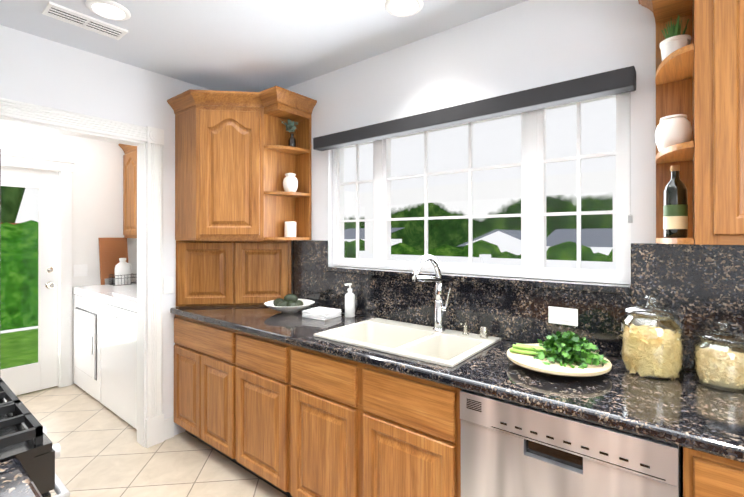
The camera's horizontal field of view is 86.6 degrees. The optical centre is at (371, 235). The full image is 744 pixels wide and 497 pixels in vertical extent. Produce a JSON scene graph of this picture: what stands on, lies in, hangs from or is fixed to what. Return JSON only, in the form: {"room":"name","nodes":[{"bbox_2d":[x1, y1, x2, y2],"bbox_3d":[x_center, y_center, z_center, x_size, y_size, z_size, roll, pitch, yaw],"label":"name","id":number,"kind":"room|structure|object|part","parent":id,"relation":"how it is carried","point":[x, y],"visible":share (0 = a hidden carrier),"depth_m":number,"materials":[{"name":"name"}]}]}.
{"room":"kitchen","nodes":[
{"label":"kitchen","id":0,"kind":"room"},
{"bbox_2d":[0,124,136,383],"bbox_3d":[-3.177,0.152,3.490,0.120,2.540,2.370,0,0,39],"label":"wall","id":1,"kind":"structure","parent":0,"point":[97,192],"depth_m":3.88,"materials":[{"name":"white paint"}]},
{"bbox_2d":[0,166,57,395],"bbox_3d":[-3.196,0.405,3.395,0.118,2.014,0.808,0,0,39],"label":"laundry door","id":2,"kind":"structure","parent":1,"relation":"in","point":[41,373],"depth_m":3.63,"materials":[{"name":"white"}]},
{"label":"glass","id":3,"kind":"part","parent":2,"relation":"part of","materials":[{"name":"clear glass"}]},
{"bbox_3d":[-2.967,0.389,3.646,0.073,0.203,0.066,0,0,39],"label":"knob","id":4,"kind":"part","parent":2,"relation":"part of","materials":[{"name":"silver metal"}]},
{"bbox_2d":[1,152,74,387],"bbox_3d":[-3.220,0.355,3.414,0.148,2.133,1.030,0,0,39],"label":"door frame","id":5,"kind":"structure","parent":1,"relation":"attached to","point":[63,169],"depth_m":3.71,"materials":[{"name":"white wood"}]},
{"bbox_2d":[73,264,87,276],"bbox_3d":[-2.825,0.335,3.825,0.009,0.115,0.115,0,0,39],"label":"light switch","id":6,"kind":"object","parent":1,"relation":"attached to","point":[80,270],"visible":1,"depth_m":3.82,"materials":[{"name":"white plastic"}]},
{"bbox_2d":[0,25,209,435],"bbox_3d":[-1.847,0.150,2.351,0.120,2.540,2.490,0,0,39],"label":"wall","id":7,"kind":"structure","parent":0,"point":[37,70],"depth_m":2.50,"materials":[{"name":"white paint"}]},
{"bbox_2d":[0,98,163,447],"bbox_3d":[-1.928,0.343,2.220,0.157,2.154,1.405,0,0,39],"label":"door frame","id":8,"kind":"structure","parent":7,"relation":"attached to","point":[148,141],"depth_m":2.66,"materials":[{"name":"white wood"}]},
{"bbox_2d":[163,277,173,293],"bbox_3d":[-1.428,0.348,2.771,0.008,0.115,0.070,0,0,39],"label":"switch plate","id":9,"kind":"object","parent":7,"relation":"attached to","point":[168,285],"visible":1,"depth_m":2.77,"materials":[{"name":"white plastic"}]},
{"bbox_2d":[164,417,173,439],"bbox_3d":[-1.428,1.351,2.767,0.014,0.140,0.074,0,0,39],"label":"baseboard","id":10,"kind":"structure","parent":7,"relation":"attached to","point":[168,428],"depth_m":2.77,"materials":[{"name":"white"}]},
{"bbox_2d":[17,384,287,496],"bbox_3d":[-0.796,1.468,1.606,6.190,0.100,2.640,0,0,39],"label":"floor","id":11,"kind":"structure","parent":0,"point":[104,452],"depth_m":2.49,"materials":[{"name":"tile"}]},
{"bbox_2d":[0,149,0,261],"bbox_3d":[-1.913,0.545,1.466,0.840,1.745,0.778,0,0,39],"label":"refrigerator","id":12,"kind":"object","parent":11,"relation":"on","point":[0,205],"visible":0.95,"depth_m":1.47,"materials":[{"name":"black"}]},
{"bbox_2d":[0,378,69,496],"bbox_3d":[-1.276,0.917,0.941,0.760,1.000,0.753,0,0,39],"label":"gas range","id":13,"kind":"object","parent":11,"relation":"on","point":[25,441],"visible":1,"depth_m":0.95,"materials":[{"name":"black"}]},
{"bbox_2d":[73,280,136,401],"bbox_3d":[-2.357,0.878,3.818,0.740,1.090,0.731,0,0,39],"label":"dryer","id":14,"kind":"object","parent":11,"relation":"on","point":[86,339],"visible":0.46,"depth_m":3.51,"materials":[{"name":"white metal"}]},
{"bbox_2d":[98,238,127,284],"bbox_3d":[-2.619,0.253,4.010,0.085,0.468,0.250,0,0,39],"label":"washboard","id":15,"kind":"object","parent":14,"relation":"on","point":[112,251],"visible":0.73,"depth_m":3.98,"materials":[{"name":"brown wood"}]},
{"bbox_2d":[109,258,136,285],"bbox_3d":[-2.489,0.353,3.950,0.153,0.264,0.204,0,0,39],"label":"detergent jug","id":16,"kind":"object","parent":14,"relation":"on","point":[123,271],"visible":0.98,"depth_m":3.91,"materials":[{"name":"white plastic"}]},
{"bbox_2d":[109,273,136,285],"bbox_3d":[-2.489,0.435,3.950,0.153,0.100,0.204,0,0,39],"label":"basket","id":17,"kind":"object","parent":14,"relation":"on","point":[120,278],"depth_m":3.90,"materials":[{"name":"grey metal"}]},
{"bbox_2d":[100,290,136,428],"bbox_3d":[-1.767,0.877,3.356,0.740,1.090,0.716,0,0,39],"label":"washer","id":18,"kind":"object","parent":11,"relation":"on","point":[119,354],"visible":0.4,"depth_m":3.06,"materials":[{"name":"white metal"}]},
{"bbox_2d":[174,314,237,464],"bbox_3d":[-0.900,0.985,2.781,0.814,0.872,0.624,0,0,39],"label":"base cabinet","id":19,"kind":"object","parent":11,"relation":"on","point":[205,354],"depth_m":2.51,"materials":[{"name":"brown wood"}]},
{"bbox_2d":[238,331,293,496],"bbox_3d":[-0.422,0.984,2.399,0.561,0.872,0.624,0,0,39],"label":"base cabinet","id":20,"kind":"object","parent":11,"relation":"on","point":[288,420],"depth_m":2.12,"materials":[{"name":"brown wood"}]},
{"bbox_2d":[294,346,365,496],"bbox_3d":[-0.046,0.983,2.099,0.553,0.872,0.624,0,0,39],"label":"base cabinet","id":21,"kind":"object","parent":11,"relation":"on","point":[330,390],"depth_m":1.83,"materials":[{"name":"brown wood"}]},
{"bbox_2d":[366,364,461,496],"bbox_3d":[0.304,0.983,1.819,0.515,0.872,0.624,0,0,39],"label":"base cabinet","id":22,"kind":"object","parent":11,"relation":"on","point":[413,424],"depth_m":1.55,"materials":[{"name":"brown wood"}]},
{"bbox_2d":[170,305,743,462],"bbox_3d":[0.406,0.524,1.710,4.194,0.040,0.615,0,0,39],"label":"countertop","id":23,"kind":"structure","parent":22,"relation":"on","point":[687,410],"depth_m":1.32,"materials":[{"name":"stone"}]},
{"bbox_2d":[176,240,291,306],"bbox_3d":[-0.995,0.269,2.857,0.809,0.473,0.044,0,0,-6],"label":"hutch","id":24,"kind":"object","parent":23,"relation":"on","point":[231,272],"visible":0.94,"depth_m":2.84,"materials":[{"name":"brown wood"}]},
{"bbox_2d":[264,294,314,312],"bbox_3d":[-0.548,0.446,2.632,0.330,0.119,0.330,0,0,39],"label":"fruit bowl","id":25,"kind":"object","parent":23,"relation":"on","point":[290,303],"visible":1,"depth_m":2.58,"materials":[{"name":"white ceramic"}]},
{"bbox_2d":[302,307,341,320],"bbox_3d":[-0.312,0.484,2.462,0.189,0.042,0.180,0,0,31],"label":"napkins","id":26,"kind":"object","parent":23,"relation":"on","point":[321,313],"visible":1,"depth_m":2.41,"materials":[{"name":"white fabric"}]},
{"bbox_2d":[345,283,354,317],"bbox_3d":[-0.140,0.401,2.461,0.064,0.208,0.072,0,0,39],"label":"soap bottle","id":27,"kind":"object","parent":23,"relation":"on","point":[349,304],"visible":1,"depth_m":2.44,"materials":[{"name":"white plastic"}]},
{"bbox_2d":[314,255,500,367],"bbox_3d":[0.165,0.392,1.942,0.765,0.596,0.510,0,0,39],"label":"sink","id":28,"kind":"object","parent":23,"relation":"in","point":[438,343],"visible":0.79,"depth_m":1.96,"materials":[{"name":"beige ceramic"}]},
{"bbox_2d":[412,255,450,331],"bbox_3d":[0.297,0.292,1.966,0.098,0.398,0.274,0,0,39],"label":"faucet","id":29,"kind":"object","parent":23,"relation":"on","point":[439,308],"depth_m":2.03,"materials":[{"name":"silver metal"}]},
{"bbox_2d":[507,330,611,376],"bbox_3d":[0.706,0.428,1.510,0.360,0.150,0.360,0,0,39],"label":"plate","id":30,"kind":"object","parent":23,"relation":"on","point":[569,354],"visible":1,"depth_m":1.42,"materials":[{"name":"white ceramic"}]},
{"bbox_2d":[619,295,684,380],"bbox_3d":[1.026,0.363,1.457,0.200,0.285,0.200,0,0,39],"label":"pasta jar","id":31,"kind":"object","parent":23,"relation":"on","point":[652,352],"visible":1,"depth_m":1.40,"materials":[{"name":"clear glass"}]},
{"bbox_2d":[693,320,743,392],"bbox_3d":[1.188,0.395,1.336,0.156,0.216,0.156,0,0,39],"label":"pasta jar","id":32,"kind":"object","parent":23,"relation":"on","point":[720,368],"visible":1,"depth_m":1.31,"materials":[{"name":"clear glass"}]},
{"bbox_2d":[460,389,682,496],"bbox_3d":[0.735,0.984,1.439,0.620,0.869,0.594,0,0,39],"label":"dishwasher","id":33,"kind":"object","parent":11,"relation":"on","point":[510,449],"visible":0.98,"depth_m":1.22,"materials":[{"name":"metal"}]},
{"bbox_2d":[683,447,743,496],"bbox_3d":[1.198,0.981,1.106,0.508,0.872,0.624,0,0,39],"label":"base cabinet","id":34,"kind":"object","parent":11,"relation":"on","point":[707,475],"visible":0.46,"depth_m":0.97,"materials":[{"name":"brown wood"}]},
{"bbox_3d":[0.000,0.979,-0.123,2.542,0.872,0.682,0,0,39],"label":"base cabinet","id":35,"kind":"object","parent":11,"relation":"on","visible":0},
{"bbox_2d":[0,459,41,496],"bbox_3d":[-0.015,0.521,-0.138,2.545,0.040,0.639,0,0,39],"label":"countertop","id":36,"kind":"structure","parent":35,"relation":"on","point":[16,480],"depth_m":0.81,"materials":[{"name":"stone"}]},
{"bbox_2d":[0,0,527,91],"bbox_3d":[-0.796,-1.172,1.611,6.190,0.100,2.640,0,0,39],"label":"ceiling","id":37,"kind":"structure","parent":0,"point":[243,45],"depth_m":2.19,"materials":[{"name":"white paint"}]},
{"bbox_2d":[42,1,127,39],"bbox_3d":[-1.490,-1.115,2.063,0.140,0.012,0.340,0,0,39],"label":"ceiling vent","id":38,"kind":"object","parent":37,"relation":"in","point":[68,15],"visible":1,"depth_m":2.04,"materials":[{"name":"white"}]},
{"bbox_2d":[85,0,130,20],"bbox_3d":[-1.300,-1.113,1.949,0.188,0.015,0.188,0,0,39],"label":"recessed light","id":39,"kind":"object","parent":37,"relation":"in","point":[111,10],"visible":1,"depth_m":1.95,"materials":[{"name":"white plastic"}]},
{"bbox_2d":[385,0,423,16],"bbox_3d":[0.156,-1.113,1.913,0.188,0.015,0.188,0,0,39],"label":"recessed light","id":40,"kind":"object","parent":37,"relation":"in","point":[402,8],"visible":1,"depth_m":1.92,"materials":[{"name":"white plastic"}]},
{"bbox_2d":[285,0,693,494],"bbox_3d":[0.665,0.149,2.036,4.440,2.540,0.150,0,0,39],"label":"wall","id":41,"kind":"structure","parent":0,"point":[527,45],"depth_m":1.96,"materials":[{"name":"white paint"}]},
{"bbox_2d":[167,86,316,239],"bbox_3d":[-0.912,-0.460,2.771,0.813,0.982,0.663,0,0,39],"label":"upper cabinet","id":42,"kind":"object","parent":41,"relation":"attached to","point":[237,158],"visible":1,"depth_m":2.65,"materials":[{"name":"brown wood"}]},
{"bbox_2d":[284,221,295,236],"bbox_3d":[-0.572,-0.048,2.767,0.082,0.115,0.082,0,0,39],"label":"candle","id":43,"kind":"object","parent":42,"relation":"in","point":[290,229],"visible":1,"depth_m":2.73,"materials":[{"name":"white wax"}]},
{"bbox_2d":[282,119,297,146],"bbox_3d":[-0.560,-0.714,2.764,0.098,0.208,0.135,0,0,39],"label":"vase","id":44,"kind":"object","parent":42,"relation":"in","point":[291,126],"visible":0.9,"depth_m":2.77,"materials":[{"name":"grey glass"}]},
{"bbox_2d":[283,173,297,191],"bbox_3d":[-0.572,-0.370,2.767,0.104,0.140,0.104,0,0,39],"label":"jar","id":45,"kind":"object","parent":42,"relation":"in","point":[290,182],"visible":0.81,"depth_m":2.73,"materials":[{"name":"white ceramic"}]},
{"bbox_2d":[333,92,630,284],"bbox_3d":[0.427,-0.229,2.220,1.734,0.868,0.070,0,0,39],"label":"window","id":46,"kind":"structure","parent":41,"relation":"in","point":[533,214],"depth_m":1.93,"materials":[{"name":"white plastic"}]},
{"bbox_2d":[313,66,635,222],"bbox_3d":[0.338,-0.360,2.148,1.830,0.618,0.080,0,0,39],"label":"window shade","id":47,"kind":"object","parent":46,"relation":"attached to","point":[610,83],"visible":0.98,"depth_m":1.89,"materials":[{"name":"grey fabric"}]},
{"bbox_3d":[1.040,-0.318,1.590,0.012,0.532,0.032,0,0,39],"label":"chain","id":48,"kind":"part","parent":47,"relation":"part of","materials":[{"name":"grey plastic"}]},
{"bbox_2d":[293,240,743,369],"bbox_3d":[0.869,0.267,1.824,3.611,0.473,0.175,0,0,39],"label":"backsplash","id":49,"kind":"structure","parent":41,"relation":"attached to","point":[699,288],"depth_m":1.77,"materials":[{"name":"stone"}]},
{"bbox_2d":[548,306,577,325],"bbox_3d":[0.845,0.356,1.748,0.120,0.075,0.008,0,0,39],"label":"outlet","id":50,"kind":"object","parent":49,"relation":"attached to","point":[563,316],"visible":1,"depth_m":1.75,"materials":[{"name":"white plastic"}]},
{"bbox_2d":[690,0,743,244],"bbox_3d":[1.312,-0.463,1.205,0.510,0.982,0.336,0,0,39],"label":"upper cabinet","id":51,"kind":"object","parent":41,"relation":"attached to","point":[699,80],"depth_m":1.20,"materials":[{"name":"brown wood"}]},
{"bbox_2d":[655,114,691,151],"bbox_3d":[1.081,-0.366,1.417,0.106,0.126,0.106,0,0,39],"label":"jar","id":52,"kind":"object","parent":51,"relation":"in","point":[671,130],"visible":0.94,"depth_m":1.38,"materials":[{"name":"white ceramic"}]},
{"bbox_2d":[663,165,687,237],"bbox_3d":[1.073,-0.121,1.397,0.069,0.256,0.069,0,0,39],"label":"wine bottle","id":53,"kind":"object","parent":51,"relation":"in","point":[675,208],"visible":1,"depth_m":1.37,"materials":[{"name":"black glass"}]},
{"bbox_2d":[660,14,690,60],"bbox_3d":[1.085,-0.698,1.413,0.090,0.169,0.093,0,0,39],"label":"potted plant","id":54,"kind":"object","parent":51,"relation":"in","point":[674,40],"visible":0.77,"depth_m":1.39,"materials":[{"name":"white ceramic"}]},
{"bbox_3d":[-1.754,0.153,3.966,1.750,2.540,0.150,0,0,39],"label":"wall","id":55,"kind":"structure","parent":0,"visible":0},
{"bbox_2d":[122,144,136,237],"bbox_3d":[-2.324,-0.463,4.106,0.441,0.972,0.336,0,0,39],"label":"upper cabinet","id":56,"kind":"object","parent":55,"relation":"attached to","point":[130,192],"depth_m":4.00,"materials":[{"name":"brown wood"}]},
{"label":"outside","id":57,"kind":"structure","parent":0,"visible":0},
{"bbox_2d":[0,328,37,369],"bbox_3d":[-4.451,1.485,4.740,3.425,0.001,10.000,0,0,39],"label":"lawn","id":58,"kind":"structure","parent":57,"point":[29,345],"depth_m":5.20,"materials":[{"name":"green plant"}]},
{"bbox_2d":[0,220,37,330],"bbox_3d":[-6.001,0.587,5.979,1.260,1.680,10.000,0,0,39],"label":"hedge","id":59,"kind":"object","parent":58,"relation":"on","point":[20,246],"depth_m":6.05,"materials":[{"name":"green plant"}]},
{"bbox_2d":[344,191,612,250],"bbox_3d":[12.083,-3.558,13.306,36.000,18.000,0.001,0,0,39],"label":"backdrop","id":60,"kind":"structure","parent":57,"point":[565,203],"depth_m":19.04,"materials":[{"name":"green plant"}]},
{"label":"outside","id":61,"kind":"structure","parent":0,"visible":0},
{"bbox_2d":[1,186,24,224],"bbox_3d":[-11.282,-1.820,7.638,5.060,6.500,8.400,0,0,39],"label":"trees","id":62,"kind":"object","parent":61,"point":[9,213],"depth_m":10.31,"materials":[{"name":"green plant"}]},
{"bbox_2d":[344,239,612,261],"bbox_3d":[6.768,2.248,6.277,20.497,4.358,1.100,0,0,39],"label":"hedge","id":63,"kind":"object","parent":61,"point":[552,253],"depth_m":9.18,"materials":[{"name":"green plant"}]},
{"bbox_2d":[344,228,612,254],"bbox_3d":[4.145,2.022,16.174,15.000,4.850,3.400,0,0,39],"label":"house","id":64,"kind":"structure","parent":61,"point":[511,240],"depth_m":13.86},
{"bbox_2d":[344,98,615,261],"bbox_3d":[2.059,0.301,3.142,8.000,2.240,3.020,0,0,39],"label":"patio cover","id":65,"kind":"object","parent":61,"point":[404,156],"depth_m":3.92,"materials":[{"name":"white"}]},
{"bbox_2d":[359,251,615,269],"bbox_3d":[2.589,0.823,3.780,7.030,1.200,0.120,0,0,39],"label":"fence rail","id":66,"kind":"object","parent":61,"point":[483,258],"depth_m":4.63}
]}

